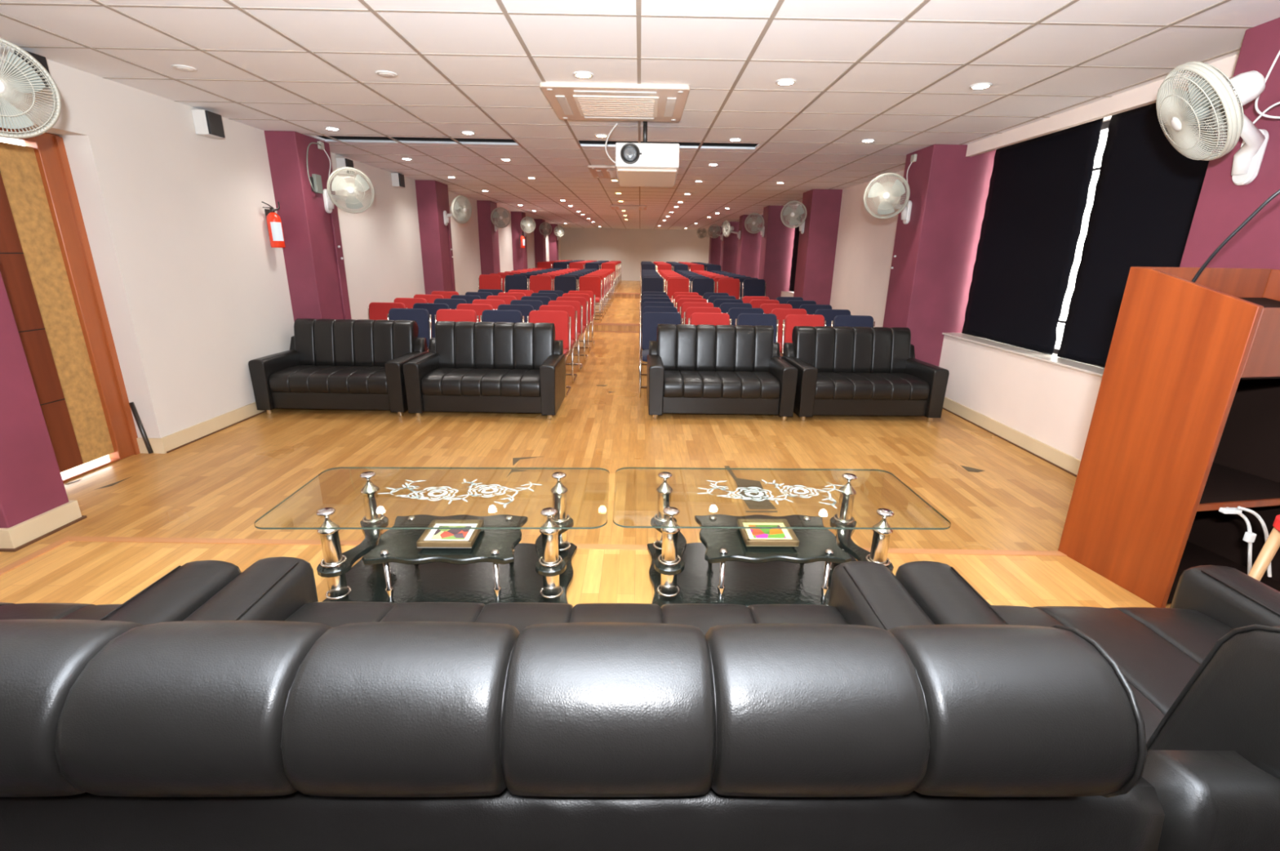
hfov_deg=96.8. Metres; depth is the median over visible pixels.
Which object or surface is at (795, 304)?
chair
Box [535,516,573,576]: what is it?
table leg
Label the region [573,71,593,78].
recessed light
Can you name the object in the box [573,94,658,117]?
grille
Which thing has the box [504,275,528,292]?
chair
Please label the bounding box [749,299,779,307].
chair
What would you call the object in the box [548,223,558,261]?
column
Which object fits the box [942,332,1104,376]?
trim
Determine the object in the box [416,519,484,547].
photo frame
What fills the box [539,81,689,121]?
air conditioner
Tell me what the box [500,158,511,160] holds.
recessed light
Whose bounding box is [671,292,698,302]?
chair
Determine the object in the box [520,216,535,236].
wall fan
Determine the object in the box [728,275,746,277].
chair
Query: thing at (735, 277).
chair
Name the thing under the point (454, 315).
chair
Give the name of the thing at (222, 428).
trim
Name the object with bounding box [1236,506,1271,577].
cable
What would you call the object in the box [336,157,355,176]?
wall speaker
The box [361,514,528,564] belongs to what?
shelf
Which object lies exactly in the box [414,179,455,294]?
column
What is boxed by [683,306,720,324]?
chair
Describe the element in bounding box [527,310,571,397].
chair
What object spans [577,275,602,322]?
chair
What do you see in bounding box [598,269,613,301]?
chair
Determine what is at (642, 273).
chair
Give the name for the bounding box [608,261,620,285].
chair
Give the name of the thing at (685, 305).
chair
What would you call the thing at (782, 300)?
chair
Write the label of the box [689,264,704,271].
chair
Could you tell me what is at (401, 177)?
grille
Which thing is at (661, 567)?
table leg
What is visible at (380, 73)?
recessed light
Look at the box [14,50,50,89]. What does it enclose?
grille
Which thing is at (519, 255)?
column
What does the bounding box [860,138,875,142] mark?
recessed light
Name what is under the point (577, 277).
chair
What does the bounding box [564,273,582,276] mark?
chair
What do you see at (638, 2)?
ceiling grid
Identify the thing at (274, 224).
fire extinguisher
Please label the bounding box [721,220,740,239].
wall fan
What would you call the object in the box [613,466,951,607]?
coffee table
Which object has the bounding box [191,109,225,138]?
wall speaker
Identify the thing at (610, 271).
chair
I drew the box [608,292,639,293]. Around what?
trim
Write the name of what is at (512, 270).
chair
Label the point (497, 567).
coffee table
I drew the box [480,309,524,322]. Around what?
chair
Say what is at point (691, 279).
chair
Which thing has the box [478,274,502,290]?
chair
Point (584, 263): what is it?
chair
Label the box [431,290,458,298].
chair
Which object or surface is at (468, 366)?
sofa
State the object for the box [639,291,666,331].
chair
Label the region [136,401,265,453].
baseboard
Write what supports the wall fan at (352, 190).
attached to the column at (313, 252)
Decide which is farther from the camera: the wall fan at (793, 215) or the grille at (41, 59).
the wall fan at (793, 215)
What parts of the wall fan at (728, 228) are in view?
bracket arm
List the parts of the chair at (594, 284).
backrest, seat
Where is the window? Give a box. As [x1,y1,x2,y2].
[1053,120,1110,354]
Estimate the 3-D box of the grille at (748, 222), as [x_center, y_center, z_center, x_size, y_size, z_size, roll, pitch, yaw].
[2.476,-4.356,12.256,0.402,0.402,0.052,7,18,19]
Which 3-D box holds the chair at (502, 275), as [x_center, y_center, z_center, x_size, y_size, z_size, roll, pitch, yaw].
[-2.973,-2.722,11.860,0.478,0.852,0.537,1,17,0]
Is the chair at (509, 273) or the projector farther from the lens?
the chair at (509, 273)
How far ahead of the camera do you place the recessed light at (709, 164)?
6.70 m
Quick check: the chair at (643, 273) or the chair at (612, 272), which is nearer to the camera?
the chair at (643, 273)
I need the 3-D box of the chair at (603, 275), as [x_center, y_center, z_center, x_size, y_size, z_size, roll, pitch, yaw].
[-0.993,-2.887,12.519,0.478,0.852,0.537,1,17,0]
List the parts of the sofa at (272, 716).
armrest, seat, backrest, panel, armrest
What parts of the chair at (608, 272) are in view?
backrest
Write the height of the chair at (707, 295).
0.852 m
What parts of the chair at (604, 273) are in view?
backrest, frame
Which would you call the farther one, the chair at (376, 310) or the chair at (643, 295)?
the chair at (643, 295)
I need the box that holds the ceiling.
[0,0,1279,230]
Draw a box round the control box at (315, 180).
[306,142,323,193]
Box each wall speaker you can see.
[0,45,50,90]
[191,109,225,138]
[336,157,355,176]
[391,173,404,187]
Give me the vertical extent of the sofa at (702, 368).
0.801 m
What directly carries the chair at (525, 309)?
on the floor at (993, 493)
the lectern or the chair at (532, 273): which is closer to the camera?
the lectern
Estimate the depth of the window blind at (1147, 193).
3.85 m
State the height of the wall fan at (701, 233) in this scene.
0.594 m
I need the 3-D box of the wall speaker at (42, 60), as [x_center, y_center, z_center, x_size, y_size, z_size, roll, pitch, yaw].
[-3.405,-1.972,3.145,0.118,0.175,0.170,1,17,0]
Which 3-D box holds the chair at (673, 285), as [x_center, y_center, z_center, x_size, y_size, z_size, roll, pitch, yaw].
[0.761,-2.473,11.247,0.478,0.852,0.537,1,17,0]
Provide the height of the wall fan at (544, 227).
0.492 m
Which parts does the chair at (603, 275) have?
backrest, frame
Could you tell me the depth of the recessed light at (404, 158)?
6.67 m
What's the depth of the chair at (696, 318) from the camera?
6.23 m
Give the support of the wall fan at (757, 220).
attached to the column at (777, 242)
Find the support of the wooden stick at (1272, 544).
on the floor at (91, 572)
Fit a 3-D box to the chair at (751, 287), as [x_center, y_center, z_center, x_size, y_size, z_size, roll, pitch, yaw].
[2.291,-2.454,11.273,0.478,0.852,0.537,1,17,0]
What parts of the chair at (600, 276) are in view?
backrest, frame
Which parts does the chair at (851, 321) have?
frame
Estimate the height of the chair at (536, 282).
0.852 m
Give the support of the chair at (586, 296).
on the floor at (993, 493)
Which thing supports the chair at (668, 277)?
on the floor at (993, 493)
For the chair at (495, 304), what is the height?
0.852 m
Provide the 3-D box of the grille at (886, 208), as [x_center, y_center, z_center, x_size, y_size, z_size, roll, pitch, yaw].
[2.398,-2.230,5.526,0.402,0.402,0.057,7,22,19]
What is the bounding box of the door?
[0,142,114,472]
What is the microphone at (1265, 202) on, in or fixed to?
attached to the lectern
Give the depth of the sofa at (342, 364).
5.22 m
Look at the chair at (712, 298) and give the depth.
8.90 m
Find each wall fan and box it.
[0,37,61,138]
[322,149,374,213]
[443,195,471,225]
[490,207,511,231]
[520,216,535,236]
[538,222,551,238]
[554,225,564,239]
[696,227,709,238]
[707,224,723,240]
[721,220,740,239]
[744,213,764,237]
[780,200,806,233]
[863,162,911,224]
[1155,50,1279,185]
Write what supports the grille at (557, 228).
attached to the wall fan at (557, 230)
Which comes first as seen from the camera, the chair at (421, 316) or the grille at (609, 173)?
the chair at (421, 316)
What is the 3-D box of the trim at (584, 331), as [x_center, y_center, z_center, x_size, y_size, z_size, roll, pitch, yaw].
[-0.162,-1.813,11.016,6.680,0.018,0.020,1,17,0]
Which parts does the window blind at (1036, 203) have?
rail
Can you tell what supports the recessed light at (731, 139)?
in the ceiling
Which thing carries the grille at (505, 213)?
attached to the wall fan at (500, 218)
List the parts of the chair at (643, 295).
backrest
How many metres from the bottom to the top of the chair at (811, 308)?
0.852 m
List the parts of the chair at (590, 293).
backrest, frame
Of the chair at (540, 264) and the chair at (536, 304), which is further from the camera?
the chair at (540, 264)
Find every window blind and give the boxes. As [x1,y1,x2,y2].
[789,214,800,291]
[961,118,1103,355]
[1057,102,1217,368]
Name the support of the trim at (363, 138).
attached to the ceiling
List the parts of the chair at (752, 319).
frame, backrest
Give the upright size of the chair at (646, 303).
0.852 m
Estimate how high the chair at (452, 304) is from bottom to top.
0.852 m
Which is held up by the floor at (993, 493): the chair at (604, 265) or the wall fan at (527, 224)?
the chair at (604, 265)
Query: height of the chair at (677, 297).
0.852 m
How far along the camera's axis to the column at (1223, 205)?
2.58 m
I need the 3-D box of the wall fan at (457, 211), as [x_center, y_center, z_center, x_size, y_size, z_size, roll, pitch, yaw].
[-2.931,-3.404,9.002,0.456,0.447,0.387,1,17,0]
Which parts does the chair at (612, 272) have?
backrest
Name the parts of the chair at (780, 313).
seat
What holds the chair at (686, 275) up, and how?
on the floor at (993, 493)
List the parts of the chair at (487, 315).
frame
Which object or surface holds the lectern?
on the floor at (91, 572)
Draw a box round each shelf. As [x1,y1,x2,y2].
[316,515,389,577]
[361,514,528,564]
[694,514,851,563]
[829,515,893,571]
[1199,462,1279,503]
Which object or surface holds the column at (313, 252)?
on the floor at (993, 493)
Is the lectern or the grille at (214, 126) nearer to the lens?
the lectern
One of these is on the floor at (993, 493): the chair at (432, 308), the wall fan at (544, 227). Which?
the chair at (432, 308)
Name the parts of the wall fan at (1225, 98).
motor, bracket arm, wall plate, cord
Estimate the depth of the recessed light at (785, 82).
3.48 m
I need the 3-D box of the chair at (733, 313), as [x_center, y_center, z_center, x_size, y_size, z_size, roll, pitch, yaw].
[1.288,-0.955,6.810,0.478,0.852,0.537,1,17,0]
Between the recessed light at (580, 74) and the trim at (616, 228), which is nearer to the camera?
the recessed light at (580, 74)
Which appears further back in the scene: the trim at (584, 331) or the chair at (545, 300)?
the trim at (584, 331)
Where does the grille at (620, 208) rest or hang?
attached to the air conditioner at (613, 206)
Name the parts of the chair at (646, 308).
backrest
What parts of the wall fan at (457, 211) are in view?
wall plate, bracket arm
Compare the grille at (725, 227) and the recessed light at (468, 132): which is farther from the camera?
the grille at (725, 227)
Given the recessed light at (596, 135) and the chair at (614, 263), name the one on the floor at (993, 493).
the chair at (614, 263)
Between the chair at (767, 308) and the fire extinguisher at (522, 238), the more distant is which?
the fire extinguisher at (522, 238)
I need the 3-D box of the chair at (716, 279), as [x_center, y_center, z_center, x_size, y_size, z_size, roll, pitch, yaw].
[1.773,-2.660,11.924,0.478,0.852,0.537,1,17,-1]
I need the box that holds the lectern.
[1057,266,1279,607]
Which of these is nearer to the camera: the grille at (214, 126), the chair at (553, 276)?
the grille at (214, 126)
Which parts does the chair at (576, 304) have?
backrest, frame, seat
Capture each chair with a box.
[367,302,407,319]
[386,307,431,351]
[393,297,426,308]
[411,302,451,347]
[413,293,444,302]
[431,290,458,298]
[434,298,466,309]
[435,309,478,323]
[450,294,480,303]
[455,303,492,321]
[465,291,493,299]
[472,298,505,309]
[477,288,503,295]
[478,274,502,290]
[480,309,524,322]
[486,295,516,304]
[489,273,509,292]
[497,272,515,275]
[497,292,525,299]
[497,304,533,322]
[504,271,521,273]
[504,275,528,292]
[507,289,533,296]
[510,299,542,310]
[511,270,527,272]
[513,273,532,289]
[520,272,537,275]
[520,296,551,305]
[526,271,543,274]
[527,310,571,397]
[528,275,552,293]
[530,293,558,300]
[536,262,551,268]
[537,274,555,289]
[537,289,564,296]
[539,305,577,382]
[542,272,560,275]
[546,271,564,274]
[547,300,582,371]
[551,271,568,273]
[552,262,568,269]
[553,275,577,293]
[555,296,587,360]
[559,274,579,290]
[562,293,591,352]
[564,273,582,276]
[568,262,583,269]
[568,272,586,275]
[568,290,595,346]
[572,262,585,268]
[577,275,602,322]
[584,262,599,270]
[584,275,604,318]
[586,273,606,315]
[589,272,608,311]
[591,271,609,308]
[594,271,611,306]
[596,270,612,303]
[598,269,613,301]
[600,262,616,292]
[600,268,614,299]
[604,262,617,289]
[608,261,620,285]
[612,262,617,290]
[613,262,618,288]
[638,311,683,397]
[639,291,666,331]
[639,297,672,330]
[640,263,656,271]
[640,272,658,295]
[640,273,659,277]
[640,275,662,283]
[640,276,664,295]
[640,294,671,302]
[640,301,674,364]
[640,306,679,375]
[657,263,672,273]
[660,271,677,276]
[661,272,678,279]
[662,275,683,291]
[664,275,685,294]
[666,277,690,302]
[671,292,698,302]
[673,264,688,272]
[673,294,702,306]
[675,297,706,319]
[680,302,713,324]
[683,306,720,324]
[684,274,702,277]
[687,275,705,279]
[688,276,710,292]
[688,312,731,325]
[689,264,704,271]
[691,278,715,296]
[702,273,719,276]
[702,292,728,299]
[706,264,721,271]
[706,274,724,277]
[706,295,735,302]
[710,275,728,278]
[712,298,743,307]
[713,276,733,292]
[716,278,740,298]
[718,302,751,313]
[726,307,764,325]
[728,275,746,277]
[733,275,751,279]
[735,313,781,357]
[738,277,758,299]
[742,279,766,297]
[742,296,769,302]
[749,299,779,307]
[760,303,792,313]
[771,308,806,352]
[776,296,803,303]
[782,314,826,355]
[786,300,816,308]
[799,304,831,314]
[814,309,852,326]
[831,315,875,327]
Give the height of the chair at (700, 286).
0.852 m
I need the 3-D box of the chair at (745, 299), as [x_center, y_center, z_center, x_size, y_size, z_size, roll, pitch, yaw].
[1.813,-1.550,8.810,0.478,0.852,0.537,1,17,0]
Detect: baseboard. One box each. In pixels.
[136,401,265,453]
[942,396,1080,475]
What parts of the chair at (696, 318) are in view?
frame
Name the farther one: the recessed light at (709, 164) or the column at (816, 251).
the column at (816, 251)
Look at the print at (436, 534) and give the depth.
2.01 m
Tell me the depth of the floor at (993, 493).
3.94 m
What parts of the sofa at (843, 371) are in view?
armrest, panel, backrest, seat, armrest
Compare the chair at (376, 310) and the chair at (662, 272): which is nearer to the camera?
the chair at (376, 310)
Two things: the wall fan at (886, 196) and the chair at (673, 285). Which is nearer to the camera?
the wall fan at (886, 196)
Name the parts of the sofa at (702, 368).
armrest, panel, backrest, seat, armrest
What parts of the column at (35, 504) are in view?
skirting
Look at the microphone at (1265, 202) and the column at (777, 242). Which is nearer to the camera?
the microphone at (1265, 202)
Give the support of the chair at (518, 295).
on the floor at (993, 493)
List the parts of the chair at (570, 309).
backrest, seat, frame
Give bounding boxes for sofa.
[0,556,1164,850]
[0,560,241,624]
[248,318,428,416]
[403,320,565,419]
[646,324,798,420]
[781,325,949,422]
[895,560,1279,850]
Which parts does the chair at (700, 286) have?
frame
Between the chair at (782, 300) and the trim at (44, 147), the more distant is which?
the chair at (782, 300)
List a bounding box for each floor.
[0,280,1076,568]
[0,541,1279,608]
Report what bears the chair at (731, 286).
on the floor at (993, 493)
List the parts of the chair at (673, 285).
frame, backrest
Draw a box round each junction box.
[316,141,324,150]
[910,154,917,162]
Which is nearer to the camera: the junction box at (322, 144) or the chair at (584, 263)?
the junction box at (322, 144)
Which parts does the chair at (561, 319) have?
backrest, seat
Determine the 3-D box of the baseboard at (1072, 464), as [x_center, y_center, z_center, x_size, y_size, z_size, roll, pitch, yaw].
[3.108,0.109,4.670,0.018,0.115,2.840,1,17,0]
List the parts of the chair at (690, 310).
frame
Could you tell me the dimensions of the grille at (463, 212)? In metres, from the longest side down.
0.402 x 0.402 x 0.057 m
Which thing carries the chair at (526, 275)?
on the floor at (993, 493)
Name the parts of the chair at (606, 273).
backrest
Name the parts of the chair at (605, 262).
frame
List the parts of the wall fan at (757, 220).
wall plate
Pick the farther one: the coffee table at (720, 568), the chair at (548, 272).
the chair at (548, 272)
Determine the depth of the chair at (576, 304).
7.48 m
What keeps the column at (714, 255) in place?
on the floor at (993, 493)
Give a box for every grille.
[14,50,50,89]
[204,110,225,137]
[328,168,373,212]
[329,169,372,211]
[345,158,355,175]
[398,173,404,187]
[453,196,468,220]
[453,196,471,222]
[491,208,509,225]
[555,226,564,236]
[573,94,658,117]
[606,169,617,177]
[617,207,639,209]
[697,227,706,238]
[707,224,720,237]
[721,221,728,236]
[745,213,763,231]
[782,202,805,226]
[864,173,909,217]
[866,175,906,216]
[1155,69,1227,159]
[1172,63,1244,152]
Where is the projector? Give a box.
[604,121,679,186]
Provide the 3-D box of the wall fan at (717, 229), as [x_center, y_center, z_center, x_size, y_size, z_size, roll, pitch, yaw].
[2.503,-6.193,18.259,0.606,0.494,0.335,-8,19,-26]
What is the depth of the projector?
4.44 m
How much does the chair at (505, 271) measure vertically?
0.852 m
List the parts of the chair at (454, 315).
frame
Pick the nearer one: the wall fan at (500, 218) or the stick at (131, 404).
the stick at (131, 404)
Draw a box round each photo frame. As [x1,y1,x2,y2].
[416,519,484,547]
[737,518,799,546]
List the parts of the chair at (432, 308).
backrest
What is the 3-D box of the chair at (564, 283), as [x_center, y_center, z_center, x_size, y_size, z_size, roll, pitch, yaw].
[-1.490,-2.496,11.194,0.478,0.852,0.537,1,17,-1]
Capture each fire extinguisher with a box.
[261,201,285,247]
[519,231,524,248]
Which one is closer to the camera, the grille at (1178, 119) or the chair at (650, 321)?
the grille at (1178, 119)
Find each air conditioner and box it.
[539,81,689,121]
[587,164,617,177]
[610,204,646,209]
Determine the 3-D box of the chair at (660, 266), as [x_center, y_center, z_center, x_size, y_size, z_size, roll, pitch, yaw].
[0.760,-4.525,17.509,0.478,0.852,0.537,1,17,-1]
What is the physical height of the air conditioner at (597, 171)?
0.042 m
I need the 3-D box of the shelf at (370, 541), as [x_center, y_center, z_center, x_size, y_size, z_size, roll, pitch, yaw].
[-1.046,0.439,2.113,0.130,0.020,0.438,0,17,-2]
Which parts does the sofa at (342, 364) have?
armrest, seat, backrest, panel, armrest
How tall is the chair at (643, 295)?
0.852 m
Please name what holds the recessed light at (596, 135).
in the ceiling
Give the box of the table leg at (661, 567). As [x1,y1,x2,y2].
[650,515,686,574]
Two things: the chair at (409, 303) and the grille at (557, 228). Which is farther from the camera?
the grille at (557, 228)
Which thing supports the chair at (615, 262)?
on the floor at (993, 493)
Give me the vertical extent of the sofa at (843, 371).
0.801 m
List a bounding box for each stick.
[128,401,153,453]
[1248,514,1279,580]
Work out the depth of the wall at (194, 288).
4.43 m
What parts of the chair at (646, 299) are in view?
backrest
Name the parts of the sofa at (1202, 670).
armrest, seat, panel, backrest, armrest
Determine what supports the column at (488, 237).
on the floor at (993, 493)
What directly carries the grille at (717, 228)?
attached to the wall fan at (717, 229)
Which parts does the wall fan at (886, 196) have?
bracket arm, wall plate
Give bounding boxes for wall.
[3,44,560,437]
[560,227,710,280]
[781,115,1111,459]
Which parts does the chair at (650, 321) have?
seat, backrest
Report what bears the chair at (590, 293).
on the floor at (993, 493)
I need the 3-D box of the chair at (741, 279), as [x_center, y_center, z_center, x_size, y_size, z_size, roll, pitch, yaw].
[2.291,-2.652,11.925,0.478,0.852,0.537,1,17,0]
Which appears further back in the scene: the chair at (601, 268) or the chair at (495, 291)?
the chair at (601, 268)
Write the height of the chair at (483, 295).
0.852 m
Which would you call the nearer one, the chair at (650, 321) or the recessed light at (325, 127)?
the recessed light at (325, 127)
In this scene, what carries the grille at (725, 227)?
attached to the wall fan at (728, 228)
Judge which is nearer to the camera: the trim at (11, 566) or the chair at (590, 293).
the trim at (11, 566)
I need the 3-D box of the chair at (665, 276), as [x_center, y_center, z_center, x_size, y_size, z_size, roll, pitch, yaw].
[0.756,-2.882,12.602,0.478,0.852,0.537,1,17,0]
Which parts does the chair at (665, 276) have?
backrest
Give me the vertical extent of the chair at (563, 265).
0.852 m
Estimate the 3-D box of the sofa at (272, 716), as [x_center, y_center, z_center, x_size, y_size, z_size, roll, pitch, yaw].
[-0.154,0.533,1.028,1.525,0.801,0.770,1,17,-1]
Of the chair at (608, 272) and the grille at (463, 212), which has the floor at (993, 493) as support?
the chair at (608, 272)
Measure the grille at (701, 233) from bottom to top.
0.402 m
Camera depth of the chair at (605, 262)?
19.00 m
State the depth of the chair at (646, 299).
8.25 m
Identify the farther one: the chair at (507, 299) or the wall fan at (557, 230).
the wall fan at (557, 230)
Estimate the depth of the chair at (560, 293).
9.49 m
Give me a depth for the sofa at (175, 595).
1.24 m
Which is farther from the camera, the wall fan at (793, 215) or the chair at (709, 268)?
the chair at (709, 268)
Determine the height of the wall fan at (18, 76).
0.501 m
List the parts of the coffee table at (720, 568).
leg, leg, shelf leg, board, shelf leg, leg, leg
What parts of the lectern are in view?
panel, panel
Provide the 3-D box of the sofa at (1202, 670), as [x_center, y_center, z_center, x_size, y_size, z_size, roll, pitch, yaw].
[1.042,0.547,1.048,0.840,0.801,0.770,1,17,0]
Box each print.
[431,525,471,539]
[748,524,786,537]
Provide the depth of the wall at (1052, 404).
5.22 m
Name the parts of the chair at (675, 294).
backrest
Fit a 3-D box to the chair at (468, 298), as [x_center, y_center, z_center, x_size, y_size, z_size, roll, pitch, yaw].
[-2.512,-1.395,8.050,0.478,0.852,0.537,1,17,0]
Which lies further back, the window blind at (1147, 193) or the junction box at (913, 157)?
the junction box at (913, 157)
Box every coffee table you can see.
[253,466,609,604]
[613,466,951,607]
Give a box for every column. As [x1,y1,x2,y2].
[0,271,87,551]
[264,130,351,322]
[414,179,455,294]
[476,200,500,274]
[511,211,527,270]
[533,218,546,267]
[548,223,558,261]
[708,226,722,265]
[720,221,739,274]
[736,214,763,278]
[758,205,795,299]
[793,189,842,304]
[882,144,995,366]
[1179,17,1279,269]
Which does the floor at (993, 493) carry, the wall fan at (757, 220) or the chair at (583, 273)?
the chair at (583, 273)
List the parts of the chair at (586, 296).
backrest, frame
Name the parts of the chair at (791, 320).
backrest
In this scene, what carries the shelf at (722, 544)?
attached to the coffee table at (720, 568)
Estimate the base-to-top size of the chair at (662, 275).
0.852 m
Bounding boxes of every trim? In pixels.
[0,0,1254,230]
[0,127,134,482]
[0,536,1066,575]
[166,407,1076,476]
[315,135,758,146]
[583,330,639,332]
[588,322,639,325]
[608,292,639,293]
[616,228,675,260]
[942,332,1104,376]
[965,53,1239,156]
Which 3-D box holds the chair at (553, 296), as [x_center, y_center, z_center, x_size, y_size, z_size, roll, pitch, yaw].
[-1.495,-1.585,8.738,0.478,0.852,0.537,1,17,0]
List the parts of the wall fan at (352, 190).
wall plate, cord, bracket arm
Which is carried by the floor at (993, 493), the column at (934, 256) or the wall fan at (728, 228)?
the column at (934, 256)
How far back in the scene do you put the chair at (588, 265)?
17.57 m
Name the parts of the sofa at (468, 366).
armrest, seat, backrest, panel, armrest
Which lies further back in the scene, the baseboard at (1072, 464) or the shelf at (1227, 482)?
the baseboard at (1072, 464)
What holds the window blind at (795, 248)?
attached to the wall at (1052, 404)
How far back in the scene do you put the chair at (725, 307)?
7.59 m
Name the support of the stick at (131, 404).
on the floor at (993, 493)
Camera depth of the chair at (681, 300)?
8.25 m
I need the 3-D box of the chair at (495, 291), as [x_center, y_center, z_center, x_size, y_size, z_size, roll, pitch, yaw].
[-2.509,-1.798,9.386,0.478,0.852,0.537,1,17,0]
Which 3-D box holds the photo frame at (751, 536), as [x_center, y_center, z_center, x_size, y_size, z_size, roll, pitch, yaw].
[0.462,0.387,2.070,0.188,0.022,0.176,1,17,-1]
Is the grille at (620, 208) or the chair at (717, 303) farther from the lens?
the grille at (620, 208)
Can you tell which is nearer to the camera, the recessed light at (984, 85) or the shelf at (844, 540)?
the shelf at (844, 540)
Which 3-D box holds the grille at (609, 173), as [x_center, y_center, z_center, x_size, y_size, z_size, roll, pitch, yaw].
[-0.097,-3.285,7.428,0.654,0.012,0.588,1,17,0]
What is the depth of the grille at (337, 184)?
5.53 m
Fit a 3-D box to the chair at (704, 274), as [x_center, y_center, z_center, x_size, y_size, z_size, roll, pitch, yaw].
[1.771,-3.285,13.995,0.478,0.852,0.537,1,17,-1]
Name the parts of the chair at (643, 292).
backrest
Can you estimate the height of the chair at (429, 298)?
0.852 m
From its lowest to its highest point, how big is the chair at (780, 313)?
0.852 m
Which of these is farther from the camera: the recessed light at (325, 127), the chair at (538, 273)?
the chair at (538, 273)
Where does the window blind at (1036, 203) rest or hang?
attached to the window
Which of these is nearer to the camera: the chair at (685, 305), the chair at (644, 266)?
the chair at (685, 305)
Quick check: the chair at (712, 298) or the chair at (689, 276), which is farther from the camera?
the chair at (689, 276)
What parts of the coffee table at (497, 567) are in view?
leg, leg, shelf leg, board, shelf leg, leg, leg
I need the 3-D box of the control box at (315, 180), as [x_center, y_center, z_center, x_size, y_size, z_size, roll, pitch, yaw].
[-3.160,-2.503,5.521,0.052,0.470,0.325,1,17,0]
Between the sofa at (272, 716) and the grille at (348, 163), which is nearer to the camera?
the sofa at (272, 716)
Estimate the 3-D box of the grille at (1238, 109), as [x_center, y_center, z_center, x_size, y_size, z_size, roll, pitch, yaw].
[2.376,-1.329,2.365,0.052,0.402,0.402,-27,6,23]
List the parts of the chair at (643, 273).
backrest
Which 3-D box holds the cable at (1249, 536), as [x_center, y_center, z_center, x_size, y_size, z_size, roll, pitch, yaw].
[2.135,0.450,2.032,0.198,0.330,0.029,2,17,4]
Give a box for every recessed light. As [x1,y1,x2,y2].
[171,64,197,71]
[324,126,340,130]
[375,70,397,77]
[400,157,412,159]
[461,130,475,134]
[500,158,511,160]
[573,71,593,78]
[594,133,608,137]
[707,163,718,165]
[728,137,742,141]
[775,78,796,85]
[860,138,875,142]
[968,82,992,89]
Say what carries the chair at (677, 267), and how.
on the floor at (993, 493)
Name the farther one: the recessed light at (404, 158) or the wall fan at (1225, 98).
the recessed light at (404, 158)
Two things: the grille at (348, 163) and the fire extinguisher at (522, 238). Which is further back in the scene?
the fire extinguisher at (522, 238)
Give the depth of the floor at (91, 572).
2.23 m
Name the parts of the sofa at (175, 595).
seat, armrest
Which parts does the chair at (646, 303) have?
backrest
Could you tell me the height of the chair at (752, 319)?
0.852 m
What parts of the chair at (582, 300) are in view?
backrest, frame, seat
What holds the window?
in the wall at (1052, 404)
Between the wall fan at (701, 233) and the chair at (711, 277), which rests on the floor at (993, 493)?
the chair at (711, 277)
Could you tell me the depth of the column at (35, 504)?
2.86 m
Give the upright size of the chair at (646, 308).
0.852 m
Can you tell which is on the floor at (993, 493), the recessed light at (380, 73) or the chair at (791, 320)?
the chair at (791, 320)
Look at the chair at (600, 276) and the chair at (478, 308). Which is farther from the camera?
the chair at (600, 276)
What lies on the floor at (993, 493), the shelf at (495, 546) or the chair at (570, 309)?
the chair at (570, 309)
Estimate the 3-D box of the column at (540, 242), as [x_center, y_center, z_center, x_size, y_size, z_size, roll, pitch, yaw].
[-3.350,-5.599,19.097,0.300,2.490,0.600,1,17,0]
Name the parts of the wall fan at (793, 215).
bracket arm, wall plate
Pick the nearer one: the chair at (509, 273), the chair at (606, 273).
the chair at (509, 273)
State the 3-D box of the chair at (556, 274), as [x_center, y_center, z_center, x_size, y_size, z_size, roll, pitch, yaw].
[-1.982,-2.908,12.530,0.478,0.852,0.537,1,17,0]
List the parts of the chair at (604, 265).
backrest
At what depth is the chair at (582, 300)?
8.17 m
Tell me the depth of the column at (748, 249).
15.23 m
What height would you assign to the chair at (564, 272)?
0.852 m
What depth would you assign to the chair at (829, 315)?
6.91 m
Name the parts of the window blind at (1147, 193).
rail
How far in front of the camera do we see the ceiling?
3.31 m
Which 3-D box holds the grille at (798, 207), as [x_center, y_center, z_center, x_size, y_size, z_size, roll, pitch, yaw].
[2.522,-3.447,9.290,0.402,0.402,0.052,9,21,25]
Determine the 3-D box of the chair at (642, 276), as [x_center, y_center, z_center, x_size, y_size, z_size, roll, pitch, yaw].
[0.249,-2.693,11.946,0.478,0.852,0.537,1,17,-1]
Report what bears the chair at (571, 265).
on the floor at (993, 493)
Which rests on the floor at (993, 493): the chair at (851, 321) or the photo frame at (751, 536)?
the chair at (851, 321)
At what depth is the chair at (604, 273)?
13.33 m
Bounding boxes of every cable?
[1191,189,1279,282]
[1218,506,1256,574]
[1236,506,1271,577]
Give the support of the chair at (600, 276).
on the floor at (993, 493)

